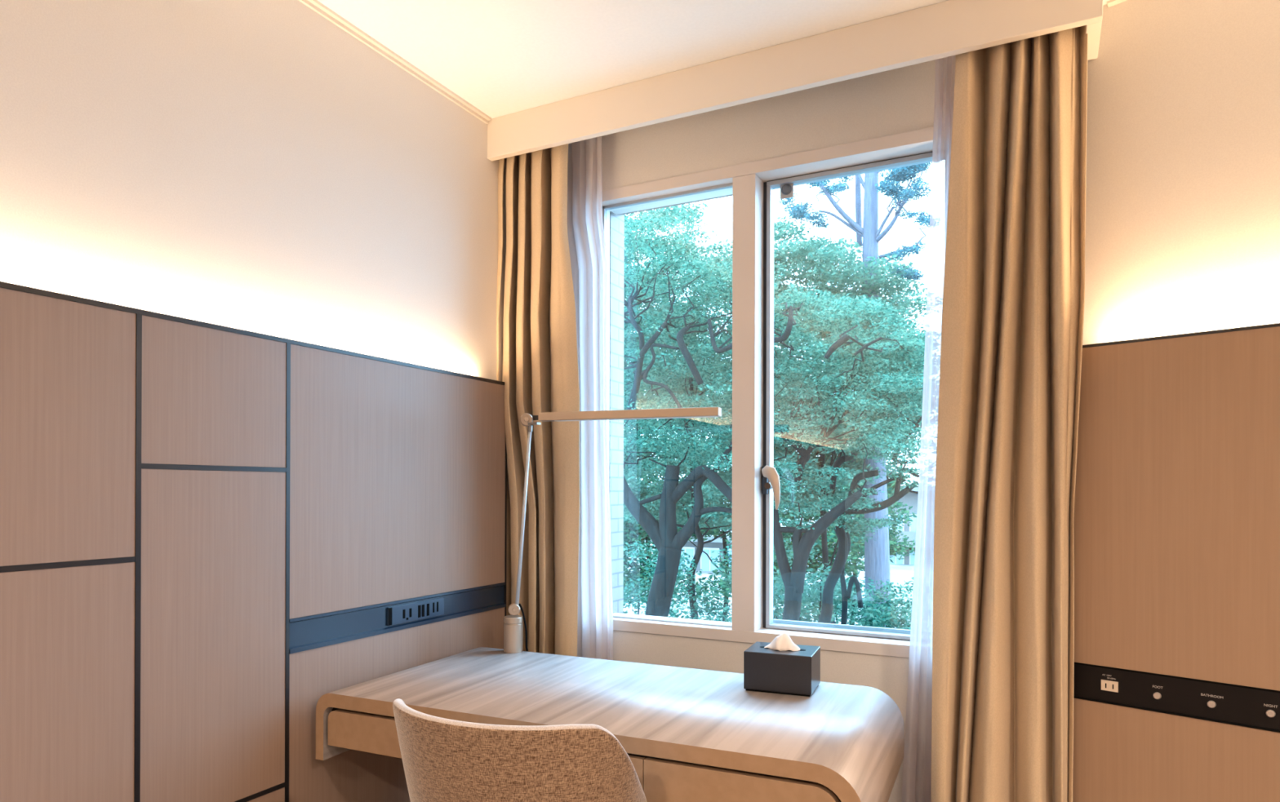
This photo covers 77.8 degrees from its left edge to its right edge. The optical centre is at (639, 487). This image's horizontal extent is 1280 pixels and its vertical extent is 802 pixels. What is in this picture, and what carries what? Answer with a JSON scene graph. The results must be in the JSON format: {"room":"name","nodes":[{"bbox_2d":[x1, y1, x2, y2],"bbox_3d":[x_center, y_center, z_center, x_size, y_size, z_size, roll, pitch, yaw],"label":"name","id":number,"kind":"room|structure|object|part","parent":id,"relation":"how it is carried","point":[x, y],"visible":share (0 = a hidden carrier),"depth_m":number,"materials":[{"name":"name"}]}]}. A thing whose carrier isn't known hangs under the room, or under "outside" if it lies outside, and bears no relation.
{"room":"hotel room","nodes":[
{"label":"hotel room","id":0,"kind":"room"},
{"bbox_2d":[0,0,507,468],"bbox_3d":[-1.501,0.019,0.700,0.120,2.658,4.970,0,0,27],"label":"wall","id":1,"kind":"structure","parent":0,"point":[255,166],"depth_m":1.79,"materials":[{"name":"paint"}]},
{"bbox_2d":[0,562,134,801],"bbox_3d":[-1.140,0.684,1.215,0.012,1.082,0.709,0,0,27],"label":"wall panel","id":2,"kind":"object","parent":1,"relation":"attached to","point":[67,634],"visible":1,"depth_m":1.43,"materials":[{"name":"brown wood"}]},
{"bbox_2d":[0,556,135,573],"bbox_3d":[-1.138,0.138,1.216,0.013,0.010,0.709,0,0,27],"label":"trim","id":3,"kind":"structure","parent":1,"relation":"attached to","point":[122,560],"depth_m":1.42,"materials":[{"name":"black metal"}]},
{"bbox_2d":[0,287,136,566],"bbox_3d":[-1.138,-0.101,1.217,0.012,0.469,0.709,0,0,27],"label":"wall panel","id":4,"kind":"object","parent":1,"relation":"attached to","point":[68,368],"visible":1,"depth_m":1.42,"materials":[{"name":"brown wood"}]},
{"bbox_2d":[133,313,142,801],"bbox_3d":[-0.976,0.446,1.536,0.014,1.561,0.010,0,0,27],"label":"trim","id":5,"kind":"structure","parent":1,"relation":"attached to","point":[139,317],"depth_m":1.53,"materials":[{"name":"black metal"}]},
{"bbox_2d":[140,468,285,801],"bbox_3d":[-0.899,0.324,1.688,0.012,0.717,0.331,0,0,27],"label":"wall panel","id":6,"kind":"object","parent":1,"relation":"attached to","point":[213,609],"visible":1,"depth_m":1.68,"materials":[{"name":"brown wood"}]},
{"bbox_2d":[141,463,286,472],"bbox_3d":[-0.898,-0.040,1.689,0.013,0.010,0.331,0,0,27],"label":"trim","id":7,"kind":"structure","parent":1,"relation":"attached to","point":[144,466],"depth_m":1.67,"materials":[{"name":"black metal"}]},
{"bbox_2d":[141,315,286,467],"bbox_3d":[-0.898,-0.190,1.690,0.012,0.289,0.331,0,0,27],"label":"wall panel","id":8,"kind":"object","parent":1,"relation":"attached to","point":[211,397],"visible":1,"depth_m":1.67,"materials":[{"name":"brown wood"}]},
{"bbox_2d":[0,281,504,385],"bbox_3d":[-1.458,-0.343,0.585,0.014,0.010,4.500,0,0,27],"label":"trim","id":9,"kind":"structure","parent":1,"relation":"attached to","point":[3,285],"depth_m":1.67,"materials":[{"name":"black"}]},
{"bbox_2d":[234,782,284,801],"bbox_3d":[-0.900,0.687,1.687,0.013,0.010,0.331,0,0,27],"label":"trim","id":10,"kind":"structure","parent":1,"relation":"attached to","point":[282,785],"depth_m":1.78,"materials":[{"name":"black metal"}]},
{"bbox_2d":[247,787,284,801],"bbox_3d":[-0.901,0.960,1.687,0.012,0.535,0.331,0,0,27],"label":"wall panel","id":11,"kind":"object","parent":1,"relation":"attached to","point":[278,796],"visible":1,"depth_m":1.81,"materials":[{"name":"brown wood"}]},
{"bbox_2d":[284,342,290,801],"bbox_3d":[-0.822,0.447,1.840,0.014,1.561,0.010,0,0,27],"label":"trim","id":12,"kind":"structure","parent":1,"relation":"attached to","point":[288,345],"depth_m":1.84,"materials":[{"name":"black metal"}]},
{"bbox_2d":[297,0,491,124],"bbox_3d":[-1.500,-1.182,0.545,0.020,0.016,4.486,0,0,27],"label":"trim","id":13,"kind":"structure","parent":1,"relation":"attached to","point":[314,5],"depth_m":2.16,"materials":[{"name":"beige paint"}]},
{"bbox_2d":[288,607,504,801],"bbox_3d":[-0.634,0.809,2.213,0.012,0.840,0.829,0,0,27],"label":"wall panel","id":14,"kind":"object","parent":1,"relation":"attached to","point":[351,775],"visible":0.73,"depth_m":2.03,"materials":[{"name":"brown wood"}]},
{"bbox_2d":[289,343,505,619],"bbox_3d":[-0.632,-0.011,2.215,0.012,0.641,0.829,0,0,27],"label":"wall panel","id":15,"kind":"object","parent":1,"relation":"attached to","point":[397,472],"visible":1,"depth_m":2.12,"materials":[{"name":"brown wood"}]},
{"bbox_2d":[289,582,506,654],"bbox_3d":[-0.631,0.349,2.214,0.016,0.080,0.829,0,0,27],"label":"power outlet strip","id":16,"kind":"object","parent":1,"relation":"attached to","point":[322,630],"visible":1,"depth_m":2.12,"materials":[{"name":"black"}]},
{"bbox_2d":[403,608,411,620],"bbox_3d":[-0.640,0.351,2.182,0.001,0.030,0.033,0,0,27],"label":"socket","id":17,"kind":"object","parent":16,"relation":"attached to","point":[406,612],"depth_m":2.18,"materials":[{"name":"black plastic"}]},
{"bbox_3d":[-0.624,0.347,2.220,0.005,0.049,0.220,0,0,27],"label":"socket plate","id":18,"kind":"part","parent":16,"relation":"part of","materials":[{"name":"blue"}]},
{"bbox_2d":[417,604,429,617],"bbox_3d":[-0.611,0.349,2.240,0.001,0.034,0.045,0,0,27],"label":"socket","id":19,"kind":"object","parent":16,"relation":"attached to","point":[423,609],"depth_m":2.24,"materials":[{"name":"black plastic"}]},
{"bbox_2d":[432,602,438,613],"bbox_3d":[-0.588,0.346,2.284,0.001,0.028,0.023,0,0,27],"label":"socket","id":20,"kind":"object","parent":16,"relation":"attached to","point":[435,605],"depth_m":2.28,"materials":[{"name":"black plastic"}]},
{"bbox_2d":[503,436,506,616],"bbox_3d":[-0.453,0.452,2.591,0.036,1.566,0.006,0,0,27],"label":"trim","id":21,"kind":"structure","parent":1,"relation":"attached to","point":[504,586],"depth_m":2.58,"materials":[{"name":"black metal"}]},
{"bbox_2d":[608,194,732,613],"bbox_3d":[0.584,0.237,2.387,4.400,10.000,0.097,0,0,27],"label":"window frame","id":22,"kind":"structure","parent":0,"point":[615,482],"depth_m":2.73,"materials":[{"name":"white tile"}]},
{"bbox_2d":[317,0,1109,118],"bbox_3d":[0.517,-1.247,-0.347,4.473,0.120,4.720,0,0,27],"label":"ceiling","id":23,"kind":"structure","parent":0,"point":[502,57],"depth_m":2.07,"materials":[{"name":"paint"}]},
{"bbox_2d":[601,59,935,801],"bbox_3d":[0.370,0.028,2.419,1.660,2.658,0.130,0,0,27],"label":"wall","id":24,"kind":"structure","parent":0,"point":[901,100],"depth_m":2.34,"materials":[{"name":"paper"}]},
{"bbox_2d":[602,126,933,658],"bbox_3d":[0.371,-0.252,2.414,1.165,1.434,0.131,0,0,27],"label":"window","id":25,"kind":"structure","parent":24,"relation":"attached to","point":[752,185],"depth_m":2.38,"materials":[{"name":"white paint"}]},
{"bbox_3d":[0.088,-0.251,2.539,0.471,1.364,0.018,0,0,27],"label":"fixed sash","id":26,"kind":"part","parent":25,"relation":"part of","materials":[{"name":"clear glass"}]},
{"bbox_3d":[0.380,-0.021,2.408,0.016,0.085,0.018,0,0,27],"label":"handle","id":27,"kind":"part","parent":25,"relation":"part of","materials":[{"name":"grey metal"}]},
{"bbox_3d":[0.386,0.001,2.355,0.018,0.132,0.070,0,0,-39],"label":"lever","id":28,"kind":"part","parent":25,"relation":"part of","materials":[{"name":"beige metal"}]},
{"bbox_3d":[0.637,0.421,2.338,0.502,0.024,0.012,0,0,27],"label":"rail","id":29,"kind":"part","parent":25,"relation":"part of","materials":[{"name":"silver metal"}]},
{"bbox_3d":[0.625,-0.250,2.313,0.522,1.359,0.038,0,0,27],"label":"opening sash","id":30,"kind":"part","parent":25,"relation":"part of","materials":[{"name":"clear glass"}]},
{"bbox_2d":[1082,0,1279,345],"bbox_3d":[2.216,0.029,0.968,3.034,2.658,0.120,0,0,44],"label":"wall","id":31,"kind":"structure","parent":0,"point":[1182,231],"depth_m":1.82,"materials":[{"name":"paint"}]},
{"bbox_2d":[487,0,1102,160],"bbox_3d":[0.317,-1.118,2.252,1.714,0.126,0.197,0,0,27],"label":"curtain pelmet","id":32,"kind":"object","parent":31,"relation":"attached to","point":[949,28],"depth_m":2.09,"materials":[{"name":"beige paint"}]},
{"bbox_2d":[1106,0,1127,7],"bbox_3d":[2.138,-1.175,0.958,2.790,0.010,0.012,0,0,44],"label":"trim","id":33,"kind":"structure","parent":31,"relation":"attached to","point":[1111,2],"depth_m":1.92,"materials":[{"name":"beige paint"}]},
{"bbox_2d":[1072,323,1279,801],"bbox_3d":[2.068,0.450,0.962,2.797,1.576,0.088,0,0,44],"label":"wall panel","id":34,"kind":"object","parent":31,"relation":"attached to","point":[1176,519],"visible":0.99,"depth_m":1.75,"materials":[{"name":"brown wood"}]},
{"bbox_2d":[1101,680,1118,693],"bbox_3d":[1.097,0.465,1.853,0.035,0.024,0.004,0,0,44],"label":"socket","id":35,"kind":"object","parent":34,"relation":"attached to","point":[1107,686],"depth_m":1.85,"materials":[{"name":"beige plastic"}]},
{"bbox_3d":[1.163,0.470,1.785,0.015,0.015,0.006,0,0,44],"label":"knob","id":36,"kind":"part","parent":34,"relation":"part of","materials":[{"name":"beige plastic"}]},
{"bbox_3d":[2.046,0.872,0.939,2.797,0.731,0.020,0,0,44],"label":"panel","id":37,"kind":"part","parent":34,"relation":"part of","materials":[{"name":"brown wood"}]},
{"bbox_3d":[2.048,-0.335,0.942,2.797,0.007,0.021,0,0,44],"label":"trim","id":38,"kind":"part","parent":34,"relation":"part of","materials":[{"name":"black"}]},
{"bbox_2d":[1200,693,1222,698],"bbox_3d":[1.238,0.453,1.717,0.039,0.005,0.001,0,0,44],"label":"print","id":39,"kind":"object","parent":34,"relation":"attached to","point":[1202,695],"depth_m":1.72,"materials":[{"name":"beige paint"}]},
{"bbox_3d":[1.235,0.470,1.715,0.015,0.015,0.006,0,0,44],"label":"knob","id":40,"kind":"part","parent":34,"relation":"part of","materials":[{"name":"beige plastic"}]},
{"bbox_3d":[1.307,0.470,1.645,0.015,0.015,0.006,0,0,44],"label":"knob","id":41,"kind":"part","parent":34,"relation":"part of","materials":[{"name":"beige plastic"}]},
{"bbox_3d":[0.510,1.290,-0.354,4.473,0.120,4.720,0,0,27],"label":"floor","id":42,"kind":"structure","parent":0,"visible":0},
{"bbox_2d":[392,698,646,801],"bbox_3d":[-0.206,0.812,1.527,0.475,0.847,0.487,0,0,23],"label":"desk chair","id":43,"kind":"object","parent":42,"relation":"on","point":[444,760],"visible":1,"depth_m":1.31,"materials":[{"name":"fabric"}]},
{"bbox_2d":[315,647,903,801],"bbox_3d":[-0.068,0.860,1.885,1.262,0.750,0.600,0,0,24],"label":"desk","id":44,"kind":"object","parent":42,"relation":"on","point":[686,735],"visible":0.87,"depth_m":1.73,"materials":[{"name":"laminate"}]},
{"bbox_3d":[-0.360,0.566,1.704,0.811,0.082,0.018,0,0,24],"label":"drawer","id":45,"kind":"part","parent":44,"relation":"part of","materials":[{"name":"laminate"}]},
{"bbox_2d":[503,407,721,653],"bbox_3d":[-0.088,0.134,2.265,0.645,0.703,0.067,0,0,16],"label":"desk lamp","id":46,"kind":"object","parent":44,"relation":"on","point":[513,625],"visible":1,"depth_m":2.31,"materials":[{"name":"silver metal"}]},
{"bbox_3d":[-0.344,0.088,2.339,0.048,0.527,0.011,0,0,-2],"label":"arm","id":47,"kind":"part","parent":46,"relation":"part of","materials":[{"name":"silver metal"}]},
{"bbox_2d":[554,416,716,422],"bbox_3d":[-0.018,-0.193,2.245,0.480,0.001,0.026,0,0,19],"label":"diffuser","id":48,"kind":"object","parent":46,"relation":"attached to","point":[559,419],"depth_m":2.25,"materials":[{"name":"white plastic"}]},
{"bbox_3d":[0.182,0.567,1.458,0.376,0.082,0.018,0,0,24],"label":"drawer","id":49,"kind":"part","parent":44,"relation":"part of","materials":[{"name":"laminate"}]},
{"bbox_2d":[743,632,820,697],"bbox_3d":[0.345,0.419,1.920,0.160,0.134,0.131,0,0,22],"label":"tissue box","id":50,"kind":"object","parent":44,"relation":"on","point":[780,666],"visible":1,"depth_m":1.87,"materials":[{"name":"black"}]},
{"bbox_3d":[0.315,-1.161,2.280,1.665,0.039,0.088,0,0,27],"label":"track","id":51,"kind":"object","parent":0,"visible":0},
{"bbox_2d":[496,143,579,657],"bbox_3d":[-0.350,0.038,2.584,0.393,2.355,0.112,0,0,27],"label":"drape","id":52,"kind":"object","parent":51,"relation":"hanging from","point":[540,375],"visible":0.52,"depth_m":2.54,"materials":[{"name":"fabric"}]},
{"bbox_2d":[567,136,613,660],"bbox_3d":[-0.179,0.034,2.567,0.212,2.345,0.039,0,0,27],"label":"sheer curtain","id":53,"kind":"object","parent":51,"relation":"hanging from","point":[585,229],"visible":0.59,"depth_m":2.55,"materials":[{"name":"white fabric"}]},
{"bbox_2d":[902,54,955,801],"bbox_3d":[0.781,0.035,2.079,0.184,2.345,0.039,0,0,27],"label":"sheer curtain","id":54,"kind":"object","parent":51,"relation":"hanging from","point":[917,766],"visible":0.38,"depth_m":2.08,"materials":[{"name":"white fabric"}]},
{"bbox_2d":[931,25,1088,801],"bbox_3d":[0.896,0.040,1.935,0.340,2.355,0.114,0,0,27],"label":"drape","id":55,"kind":"object","parent":51,"relation":"hanging from","point":[1014,290],"visible":0.94,"depth_m":1.92,"materials":[{"name":"fabric"}]},
{"label":"outside","id":56,"kind":"structure","parent":0,"visible":0},
{"bbox_2d":[622,516,914,628],"bbox_3d":[35.967,5.255,74.311,180.000,0.300,159.400,0,0,27],"label":"ground","id":57,"kind":"structure","parent":56,"point":[898,573],"depth_m":40.68,"materials":[{"name":"white"}]},
{"bbox_2d":[623,458,663,577],"bbox_3d":[-2.350,0.200,26.117,7.385,9.381,4.165,0,0,24],"label":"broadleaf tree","id":58,"kind":"object","parent":57,"relation":"on","point":[635,559],"visible":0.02,"depth_m":24.23,"materials":[{"name":"green plant"}]},
{"bbox_2d":[622,540,702,619],"bbox_3d":[-0.069,2.846,11.573,2.037,4.064,1.931,0,0,27],"label":"bush","id":59,"kind":"object","parent":57,"relation":"on","point":[637,595],"visible":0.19,"depth_m":11.77,"materials":[{"name":"green plant"}]},
{"bbox_2d":[623,375,728,604],"bbox_3d":[-0.046,0.527,23.881,5.814,8.725,4.129,0,0,17],"label":"broadleaf tree","id":60,"kind":"object","parent":57,"relation":"on","point":[629,535],"visible":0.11,"depth_m":23.27,"materials":[{"name":"green plant"}]},
{"bbox_2d":[623,204,786,617],"bbox_3d":[-0.829,0.360,10.308,6.075,8.990,2.862,0,0,27],"label":"broadleaf tree","id":61,"kind":"object","parent":57,"relation":"on","point":[664,534],"visible":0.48,"depth_m":9.02,"materials":[{"name":"green plant"}]},
{"bbox_2d":[639,544,775,622],"bbox_3d":[1.121,2.881,11.466,2.279,4.025,2.410,0,0,-5],"label":"bush","id":62,"kind":"object","parent":57,"relation":"on","point":[706,610],"visible":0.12,"depth_m":12.02,"materials":[{"name":"green plant"}]},
{"bbox_2d":[623,201,793,619],"bbox_3d":[0.712,-0.495,15.071,5.086,10.729,4.095,0,0,27],"label":"broadleaf tree","id":63,"kind":"object","parent":57,"relation":"on","point":[722,521],"visible":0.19,"depth_m":14.21,"materials":[{"name":"green plant"}]},
{"bbox_2d":[642,381,790,622],"bbox_3d":[2.312,0.384,24.728,5.561,9.027,4.157,0,0,19],"label":"broadleaf tree","id":64,"kind":"object","parent":57,"relation":"on","point":[730,534],"visible":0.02,"depth_m":24.68,"materials":[{"name":"green plant"}]},
{"bbox_2d":[679,530,810,573],"bbox_3d":[6.542,5.432,49.659,6.836,5.236,10.400,0,0,27],"label":"apartment building","id":65,"kind":"structure","parent":57,"relation":"on","point":[704,564],"depth_m":46.57,"materials":[{"name":"silver metal"}]},
{"bbox_3d":[2.696,4.604,47.247,1.025,1.850,0.030,0,0,27],"label":"pane","id":66,"kind":"part","parent":65,"relation":"part of","materials":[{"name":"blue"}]},
{"bbox_3d":[4.086,4.606,46.541,1.025,1.850,0.030,0,0,27],"label":"pane","id":67,"kind":"part","parent":65,"relation":"part of","materials":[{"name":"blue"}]},
{"bbox_2d":[718,537,840,623],"bbox_3d":[2.112,2.834,12.207,1.856,4.110,1.732,0,0,-15],"label":"bush","id":68,"kind":"object","parent":57,"relation":"on","point":[726,580],"visible":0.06,"depth_m":12.11,"materials":[{"name":"green plant"}]},
{"bbox_2d":[704,373,864,603],"bbox_3d":[4.339,0.672,22.912,4.983,8.453,4.120,0,0,17],"label":"broadleaf tree","id":69,"kind":"object","parent":57,"relation":"on","point":[832,538],"visible":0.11,"depth_m":21.97,"materials":[{"name":"green plant"}]},
{"bbox_2d":[773,563,884,626],"bbox_3d":[2.495,2.976,11.297,2.207,3.846,2.202,0,0,27],"label":"bush","id":70,"kind":"object","parent":57,"relation":"on","point":[836,606],"visible":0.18,"depth_m":11.09,"materials":[{"name":"green plant"}]},
{"bbox_2d":[773,287,924,621],"bbox_3d":[2.187,1.207,9.240,2.538,7.306,2.601,0,0,23],"label":"broadleaf tree","id":71,"kind":"object","parent":57,"relation":"on","point":[793,579],"visible":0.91,"depth_m":8.73,"materials":[{"name":"green plant"}]},
{"bbox_2d":[773,215,927,583],"bbox_3d":[3.346,-0.073,13.715,4.303,9.892,4.015,0,0,27],"label":"broadleaf tree","id":72,"kind":"object","parent":57,"relation":"on","point":[823,271],"visible":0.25,"depth_m":12.88,"materials":[{"name":"green plant"}]},
{"bbox_2d":[778,162,932,626],"bbox_3d":[3.664,-2.330,13.295,4.282,14.404,1.713,0,0,27],"label":"cedar tree","id":73,"kind":"object","parent":57,"relation":"on","point":[877,553],"visible":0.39,"depth_m":13.25,"materials":[{"name":"green plant"}]},
{"bbox_2d":[804,444,916,625],"bbox_3d":[6.445,0.980,23.957,3.896,7.852,3.845,0,0,29],"label":"broadleaf tree","id":74,"kind":"object","parent":57,"relation":"on","point":[894,549],"visible":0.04,"depth_m":23.21,"materials":[{"name":"green plant"}]},
{"bbox_2d":[822,579,911,629],"bbox_3d":[3.473,3.146,12.232,1.884,3.494,1.885,0,0,-16],"label":"bush","id":75,"kind":"object","parent":57,"relation":"on","point":[889,587],"visible":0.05,"depth_m":11.92,"materials":[{"name":"green plant"}]},
{"bbox_2d":[816,334,924,625],"bbox_3d":[4.144,1.089,9.323,4.074,7.551,2.644,0,0,27],"label":"broadleaf tree","id":76,"kind":"object","parent":57,"relation":"on","point":[837,570],"visible":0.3,"depth_m":9.51,"materials":[{"name":"green plant"}]},
{"bbox_2d":[845,576,913,630],"bbox_3d":[3.663,3.069,11.232,1.656,3.645,1.910,0,0,27],"label":"bush","id":77,"kind":"object","parent":57,"relation":"on","point":[889,615],"visible":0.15,"depth_m":11.37,"materials":[{"name":"green plant"}]},
{"bbox_2d":[887,485,918,564],"bbox_3d":[21.209,5.478,54.550,7.397,11.069,12.400,0,0,27],"label":"apartment building","id":78,"kind":"structure","parent":57,"relation":"on","point":[910,499],"depth_m":51.04,"materials":[{"name":"silver metal"}]},
{"bbox_3d":[16.575,2.783,51.423,0.873,1.850,0.030,0,0,27],"label":"pane","id":79,"kind":"part","parent":78,"relation":"part of","materials":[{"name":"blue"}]},
{"bbox_3d":[16.569,5.156,51.417,0.873,1.850,0.030,0,0,27],"label":"pane","id":80,"kind":"part","parent":78,"relation":"part of","materials":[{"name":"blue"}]},
{"bbox_3d":[17.782,5.158,50.802,0.873,1.850,0.030,0,0,27],"label":"pane","id":81,"kind":"part","parent":78,"relation":"part of","materials":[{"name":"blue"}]},
{"bbox_3d":[17.788,2.785,50.807,0.873,1.850,0.030,0,0,27],"label":"pane","id":82,"kind":"part","parent":78,"relation":"part of","materials":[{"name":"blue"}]}
]}

